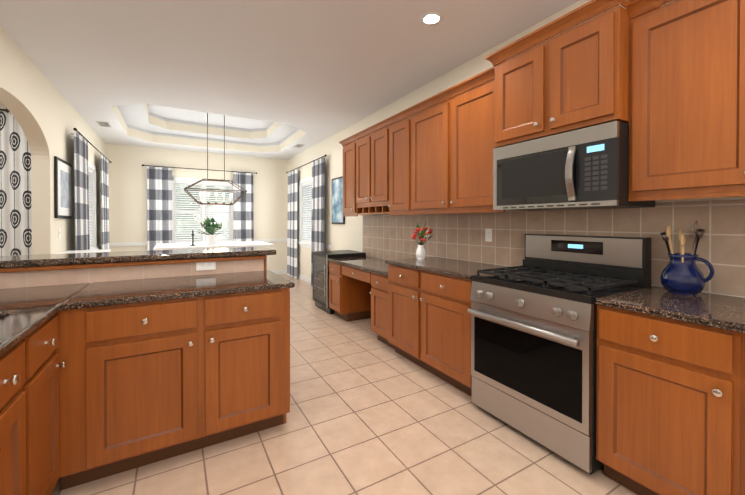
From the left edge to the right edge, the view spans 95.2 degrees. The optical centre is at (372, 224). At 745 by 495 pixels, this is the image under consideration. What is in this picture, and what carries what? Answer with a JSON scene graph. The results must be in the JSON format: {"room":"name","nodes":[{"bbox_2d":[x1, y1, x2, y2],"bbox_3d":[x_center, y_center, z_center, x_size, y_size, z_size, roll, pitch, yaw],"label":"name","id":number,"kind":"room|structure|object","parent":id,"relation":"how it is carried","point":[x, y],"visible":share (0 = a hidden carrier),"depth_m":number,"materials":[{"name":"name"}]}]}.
{"room":"kitchen","nodes":[
{"label":"kitchen","id":0,"kind":"room"},
{"bbox_2d":[0,102,10,112],"bbox_3d":[-4.973,-0.463,3.547,2.380,3.450,0.150,0,0,-30],"label":"wall","id":1,"kind":"structure","parent":0,"point":[2,106],"depth_m":3.88,"materials":[{"name":"beige paint"}]},
{"bbox_2d":[0,108,31,255],"bbox_3d":[-4.314,-0.032,3.720,1.060,2.545,0.060,0,0,-30],"label":"curtain","id":2,"kind":"object","parent":1,"relation":"hanging from","point":[15,203],"visible":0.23,"depth_m":3.87,"materials":[{"name":"white fabric"}]},
{"bbox_2d":[0,26,104,254],"bbox_3d":[-2.624,-0.452,2.019,0.150,3.450,10.650,0,0,-30],"label":"wall","id":3,"kind":"structure","parent":0,"point":[40,108],"depth_m":3.69,"materials":[{"name":"beige paint"}]},
{"bbox_2d":[58,228,60,237],"bbox_3d":[-3.680,0.101,4.003,0.009,0.115,0.075,0,0,-30],"label":"switch plate","id":4,"kind":"object","parent":3,"relation":"attached to","point":[59,232],"visible":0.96,"depth_m":4.00,"materials":[{"name":"white plastic"}]},
{"bbox_2d":[54,156,71,218],"bbox_3d":[-3.748,-0.422,4.136,0.026,0.700,0.660,0,0,-30],"label":"picture","id":5,"kind":"object","parent":3,"relation":"attached to","point":[62,188],"visible":1,"depth_m":4.04,"materials":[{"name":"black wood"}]},
{"bbox_2d":[70,128,111,249],"bbox_3d":[-4.404,0.008,5.384,0.141,2.440,2.710,0,0,-30],"label":"curtain","id":6,"kind":"object","parent":3,"relation":"hanging from","point":[81,197],"visible":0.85,"depth_m":4.64,"materials":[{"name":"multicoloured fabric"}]},
{"bbox_2d":[88,162,98,249],"bbox_3d":[-4.471,-0.233,5.256,0.198,1.485,1.290,0,0,-30],"label":"window","id":7,"kind":"structure","parent":3,"relation":"in","point":[92,202],"depth_m":5.74,"materials":[{"name":"white"}]},
{"bbox_2d":[0,256,263,353],"bbox_3d":[-1.642,0.758,2.251,1.771,1.028,0.150,0,0,-30],"label":"wall","id":8,"kind":"structure","parent":0,"point":[46,278],"depth_m":2.17,"materials":[{"name":"beige paint"}]},
{"bbox_2d":[0,256,263,272],"bbox_3d":[-1.598,0.255,2.174,1.769,0.024,0.018,0,0,-30],"label":"trim","id":9,"kind":"structure","parent":8,"relation":"attached to","point":[38,268],"depth_m":2.17,"materials":[{"name":"brown wood"}]},
{"bbox_2d":[0,247,275,267],"bbox_3d":[-1.657,0.220,2.367,1.861,0.040,0.428,0,0,-30],"label":"bar","id":10,"kind":"object","parent":8,"relation":"on","point":[11,261],"visible":1,"depth_m":2.24,"materials":[{"name":"brown stone"}]},
{"bbox_2d":[196,261,215,270],"bbox_3d":[-1.184,0.285,2.422,0.124,0.080,0.007,0,0,-30],"label":"outlet","id":11,"kind":"object","parent":8,"relation":"attached to","point":[200,266],"visible":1,"depth_m":2.42,"materials":[{"name":"white plastic"}]},
{"bbox_2d":[105,143,287,270],"bbox_3d":[-3.769,-0.493,7.598,3.770,3.450,0.150,0,0,-30],"label":"wall","id":12,"kind":"structure","parent":0,"point":[127,174],"depth_m":7.34,"materials":[{"name":"beige paint"}]},
{"bbox_2d":[110,239,286,246],"bbox_3d":[-3.659,0.397,7.566,3.618,0.070,0.026,0,0,-30],"label":"trim","id":13,"kind":"structure","parent":12,"relation":"attached to","point":[145,243],"depth_m":7.32,"materials":[{"name":"white wood"}]},
{"bbox_2d":[142,164,256,250],"bbox_3d":[-3.699,-0.002,7.472,2.260,2.430,0.141,0,0,-30],"label":"curtain","id":14,"kind":"object","parent":12,"relation":"hanging from","point":[159,204],"visible":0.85,"depth_m":7.12,"materials":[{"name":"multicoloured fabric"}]},
{"bbox_2d":[172,177,232,243],"bbox_3d":[-3.760,-0.256,7.575,1.350,1.515,0.198,0,0,-30],"label":"window","id":15,"kind":"structure","parent":12,"relation":"in","point":[202,211],"depth_m":7.52,"materials":[{"name":"white"}]},
{"bbox_2d":[272,270,286,273],"bbox_3d":[-3.661,1.182,7.575,3.618,0.100,0.018,0,0,-30],"label":"baseboard","id":16,"kind":"structure","parent":12,"relation":"attached to","point":[276,271],"depth_m":8.38,"materials":[{"name":"white wood"}]},
{"bbox_2d":[0,0,578,159],"bbox_3d":[-2.126,-1.869,2.385,6.450,0.620,10.800,0,0,-30],"label":"ceiling","id":17,"kind":"structure","parent":0,"point":[276,79],"depth_m":3.19,"materials":[{"name":"white paint"}]},
{"bbox_2d":[96,121,110,126],"bbox_3d":[-4.229,-1.576,5.364,0.150,0.010,0.300,0,0,-30],"label":"ceiling vent","id":18,"kind":"object","parent":17,"relation":"in","point":[104,124],"depth_m":5.35,"materials":[{"name":"grey metal"}]},
{"bbox_2d":[184,113,246,204],"bbox_3d":[-2.753,-1.167,5.992,0.995,1.636,0.315,0,0,-30],"label":"pendant chandelier","id":19,"kind":"object","parent":17,"relation":"hanging from","point":[208,194],"visible":0.92,"depth_m":5.98,"materials":[{"name":"brown metal"}]},
{"bbox_2d":[293,144,303,147],"bbox_3d":[-1.491,-1.588,6.883,0.150,0.010,0.300,0,0,-30],"label":"ceiling vent","id":20,"kind":"object","parent":17,"relation":"in","point":[297,145],"depth_m":6.84,"materials":[{"name":"grey metal"}]},
{"bbox_2d":[420,12,442,25],"bbox_3d":[0.447,-1.557,2.585,0.169,0.006,0.169,0,1,-36],"label":"recessed light","id":21,"kind":"object","parent":17,"relation":"in","point":[431,19],"visible":1,"depth_m":2.56,"materials":[{"name":"white"}]},
{"bbox_2d":[51,274,637,494],"bbox_3d":[-2.126,1.296,2.408,6.450,0.050,10.800,0,0,-30],"label":"floor","id":22,"kind":"structure","parent":0,"point":[369,413],"depth_m":1.94,"materials":[{"name":"tile"}]},
{"bbox_2d":[0,359,63,494],"bbox_3d":[-1.553,0.961,1.058,0.710,0.640,0.781,0,0,-30],"label":"base cabinet","id":23,"kind":"object","parent":22,"relation":"on","point":[31,394],"depth_m":1.26,"materials":[{"name":"brown wood"}]},
{"bbox_2d":[57,249,110,253],"bbox_3d":[-3.483,0.793,4.126,0.430,0.930,0.520,0,0,-30],"label":"console table","id":24,"kind":"object","parent":22,"relation":"on","point":[87,251],"visible":0.04,"depth_m":4.12,"materials":[{"name":"white paint"}]},
{"bbox_2d":[48,296,203,488],"bbox_3d":[-1.347,0.833,1.969,0.601,0.882,0.630,0,0,-30],"label":"base cabinet","id":25,"kind":"object","parent":22,"relation":"on","point":[103,391],"depth_m":1.70,"materials":[{"name":"brown wood"}]},
{"bbox_2d":[0,283,91,355],"bbox_3d":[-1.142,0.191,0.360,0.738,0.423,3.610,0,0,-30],"label":"countertop","id":26,"kind":"structure","parent":25,"relation":"on","point":[25,312],"depth_m":1.50,"materials":[{"name":"brown stone"}]},
{"bbox_2d":[153,241,273,269],"bbox_3d":[-2.749,0.794,5.950,1.770,0.900,1.140,0,0,-30],"label":"dining table","id":27,"kind":"object","parent":22,"relation":"on","point":[175,246],"visible":0.17,"depth_m":5.69,"materials":[{"name":"white paint"}]},
{"bbox_2d":[190,230,195,245],"bbox_3d":[-2.916,0.222,5.526,0.080,0.250,0.080,0,0,-30],"label":"candlestick","id":28,"kind":"object","parent":27,"relation":"on","point":[192,234],"visible":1,"depth_m":5.52,"materials":[{"name":"brown metal"}]},
{"bbox_2d":[196,217,224,244],"bbox_3d":[-2.689,0.110,5.677,0.476,0.472,0.472,0,0,-30],"label":"plant pot","id":29,"kind":"object","parent":27,"relation":"on","point":[210,229],"visible":1,"depth_m":5.62,"materials":[{"name":"white ceramic"}]},
{"bbox_2d":[204,288,289,447],"bbox_3d":[-0.869,0.831,2.247,0.505,0.882,0.631,0,0,-30],"label":"base cabinet","id":30,"kind":"object","parent":22,"relation":"on","point":[247,334],"depth_m":1.97,"materials":[{"name":"brown wood"}]},
{"bbox_2d":[68,270,294,309],"bbox_3d":[-1.089,0.374,2.092,1.066,0.032,0.671,0,0,-30],"label":"countertop","id":31,"kind":"structure","parent":30,"relation":"on","point":[109,293],"depth_m":1.94,"materials":[{"name":"brown stone"}]},
{"bbox_2d":[313,250,365,313],"bbox_3d":[-0.525,0.833,5.111,0.654,0.835,0.595,0,0,-30],"label":"beverage cooler","id":32,"kind":"object","parent":22,"relation":"on","point":[321,272],"visible":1,"depth_m":4.92,"materials":[{"name":"black metal"}]},
{"bbox_2d":[329,262,368,321],"bbox_3d":[-0.243,0.881,4.665,0.614,0.745,0.400,0,0,-30],"label":"base cabinet","id":33,"kind":"object","parent":22,"relation":"on","point":[348,286],"depth_m":4.43,"materials":[{"name":"brown wood"}]},
{"bbox_2d":[328,256,388,275],"bbox_3d":[0.034,0.492,4.182,0.622,0.038,1.538,0,0,-30],"label":"countertop","id":34,"kind":"structure","parent":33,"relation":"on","point":[373,265],"depth_m":4.12,"materials":[{"name":"brown stone"}]},
{"bbox_2d":[369,272,384,342],"bbox_3d":[0.336,0.889,3.666,0.614,0.745,0.390,0,0,-30],"label":"base cabinet","id":35,"kind":"object","parent":22,"relation":"on","point":[376,281],"depth_m":3.57,"materials":[{"name":"brown wood"}]},
{"bbox_2d":[385,264,416,363],"bbox_3d":[0.549,0.823,3.269,0.644,0.882,0.510,0,0,-30],"label":"base cabinet","id":36,"kind":"object","parent":22,"relation":"on","point":[400,282],"depth_m":3.13,"materials":[{"name":"brown wood"}]},
{"bbox_2d":[385,257,744,333],"bbox_3d":[1.255,0.375,2.042,0.657,0.033,3.385,0,0,-30],"label":"countertop","id":37,"kind":"structure","parent":36,"relation":"on","point":[723,312],"depth_m":1.61,"materials":[{"name":"brown stone"}]},
{"bbox_2d":[411,222,432,258],"bbox_3d":[0.501,0.154,3.414,0.284,0.387,0.261,0,0,-30],"label":"vase","id":38,"kind":"object","parent":37,"relation":"on","point":[420,252],"visible":1,"depth_m":3.40,"materials":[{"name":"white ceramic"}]},
{"bbox_2d":[660,220,714,294],"bbox_3d":[1.641,0.170,1.788,0.182,0.381,0.229,0,0,-30],"label":"pitcher","id":39,"kind":"object","parent":37,"relation":"on","point":[682,273],"visible":1,"depth_m":1.75,"materials":[{"name":"blue ceramic"}]},
{"bbox_2d":[417,269,471,396],"bbox_3d":[0.828,0.827,2.789,0.644,0.882,0.600,0,0,-30],"label":"base cabinet","id":40,"kind":"object","parent":22,"relation":"on","point":[443,301],"depth_m":2.63,"materials":[{"name":"brown wood"}]},
{"bbox_2d":[467,234,650,474],"bbox_3d":[1.131,0.675,2.160,0.721,1.195,0.780,0,0,-30],"label":"range","id":41,"kind":"object","parent":22,"relation":"on","point":[533,341],"visible":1,"depth_m":1.98,"materials":[{"name":"silver metal"}]},
{"bbox_2d":[596,305,732,494],"bbox_3d":[1.500,0.835,1.630,0.644,0.882,0.500,0,0,-30],"label":"base cabinet","id":42,"kind":"object","parent":22,"relation":"on","point":[670,406],"depth_m":1.45,"materials":[{"name":"brown wood"}]},
{"bbox_2d":[733,331,744,494],"bbox_3d":[1.867,0.840,0.998,0.644,0.882,0.960,0,0,-30],"label":"base cabinet","id":43,"kind":"object","parent":22,"relation":"on","point":[738,338],"depth_m":1.27,"materials":[{"name":"brown wood"}]},
{"bbox_2d":[288,0,744,297],"bbox_3d":[0.599,-0.466,3.976,0.150,3.450,10.800,0,0,-30],"label":"wall","id":44,"kind":"structure","parent":0,"point":[348,235],"depth_m":5.38,"materials":[{"name":"beige paint"}]},
{"bbox_2d":[297,273,310,283],"bbox_3d":[-1.246,1.186,6.999,0.018,0.100,3.361,0,0,-30],"label":"baseboard","id":45,"kind":"structure","parent":44,"relation":"attached to","point":[304,278],"depth_m":7.39,"materials":[{"name":"white wood"}]},
{"bbox_2d":[297,176,311,247],"bbox_3d":[-1.336,-0.248,7.260,0.198,1.485,1.110,0,0,-30],"label":"window","id":46,"kind":"structure","parent":44,"relation":"in","point":[304,233],"depth_m":7.52,"materials":[{"name":"white"}]},
{"bbox_2d":[286,155,326,286],"bbox_3d":[-1.415,-0.020,7.158,0.140,2.470,2.480,0,0,-30],"label":"curtain","id":47,"kind":"object","parent":44,"relation":"hanging from","point":[318,212],"visible":0.96,"depth_m":6.68,"materials":[{"name":"white fabric"}]},
{"bbox_2d":[297,240,330,248],"bbox_3d":[-1.425,0.399,7.299,0.021,0.070,2.670,0,0,-30],"label":"trim","id":48,"kind":"structure","parent":44,"relation":"attached to","point":[326,246],"depth_m":6.33,"materials":[{"name":"white wood"}]},
{"bbox_2d":[332,176,344,223],"bbox_3d":[-0.593,-0.405,5.852,0.025,0.800,0.500,0,0,-30],"label":"picture","id":49,"kind":"object","parent":44,"relation":"attached to","point":[337,202],"visible":0.85,"depth_m":5.84,"materials":[{"name":"blue paper"}]},
{"bbox_2d":[339,136,378,215],"bbox_3d":[-0.184,-0.663,4.815,0.349,1.062,0.420,0,0,-30],"label":"upper cabinet","id":50,"kind":"object","parent":44,"relation":"attached to","point":[349,209],"depth_m":4.70,"materials":[{"name":"brown wood"}]},
{"bbox_2d":[355,120,386,207],"bbox_3d":[0.125,-0.719,4.283,0.349,0.942,0.810,0,0,-30],"label":"upper cabinet","id":51,"kind":"object","parent":44,"relation":"attached to","point":[370,150],"depth_m":4.17,"materials":[{"name":"brown wood"}]},
{"bbox_2d":[387,109,410,214],"bbox_3d":[0.431,-0.656,3.756,0.349,1.062,0.410,0,0,-30],"label":"upper cabinet","id":52,"kind":"object","parent":44,"relation":"attached to","point":[397,132],"depth_m":3.70,"materials":[{"name":"brown wood"}]},
{"bbox_2d":[407,68,505,214],"bbox_3d":[0.820,-0.651,3.085,0.349,1.062,1.140,0,0,-30],"label":"upper cabinet","id":53,"kind":"object","parent":44,"relation":"attached to","point":[450,156],"depth_m":2.95,"materials":[{"name":"brown wood"}]},
{"bbox_2d":[363,199,744,297],"bbox_3d":[1.121,0.174,2.920,0.010,0.615,5.040,0,0,-30],"label":"tile backsplash","id":54,"kind":"structure","parent":44,"relation":"attached to","point":[720,247],"depth_m":2.36,"materials":[{"name":"beige tile"}]},
{"bbox_2d":[485,229,491,241],"bbox_3d":[1.039,0.096,3.044,0.006,0.116,0.072,0,0,-30],"label":"electrical outlet plate","id":55,"kind":"object","parent":54,"relation":"attached to","point":[488,235],"depth_m":3.04,"materials":[{"name":"white plastic"}]},
{"bbox_2d":[491,0,630,151],"bbox_3d":[1.261,-0.885,2.218,0.454,0.661,0.800,0,0,-30],"label":"upper cabinet","id":56,"kind":"object","parent":44,"relation":"attached to","point":[579,77],"depth_m":2.00,"materials":[{"name":"brown wood"}]},
{"bbox_2d":[493,121,654,210],"bbox_3d":[1.243,-0.322,2.211,0.495,0.440,0.794,0,0,-30],"label":"microwave","id":57,"kind":"object","parent":56,"relation":"attached to","point":[584,168],"visible":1,"depth_m":1.99,"materials":[{"name":"silver metal"}]},
{"bbox_2d":[627,0,744,200],"bbox_3d":[1.634,-0.653,1.682,0.349,1.017,0.505,0,0,-30],"label":"upper cabinet","id":58,"kind":"object","parent":44,"relation":"attached to","point":[666,82],"depth_m":1.61,"materials":[{"name":"brown wood"}]},
{"label":"outside","id":59,"kind":"structure","parent":0,"visible":0},
{"bbox_2d":[176,185,228,238],"bbox_3d":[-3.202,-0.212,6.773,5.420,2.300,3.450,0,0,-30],"label":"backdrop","id":60,"kind":"structure","parent":59,"point":[199,207],"depth_m":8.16,"materials":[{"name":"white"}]}
]}

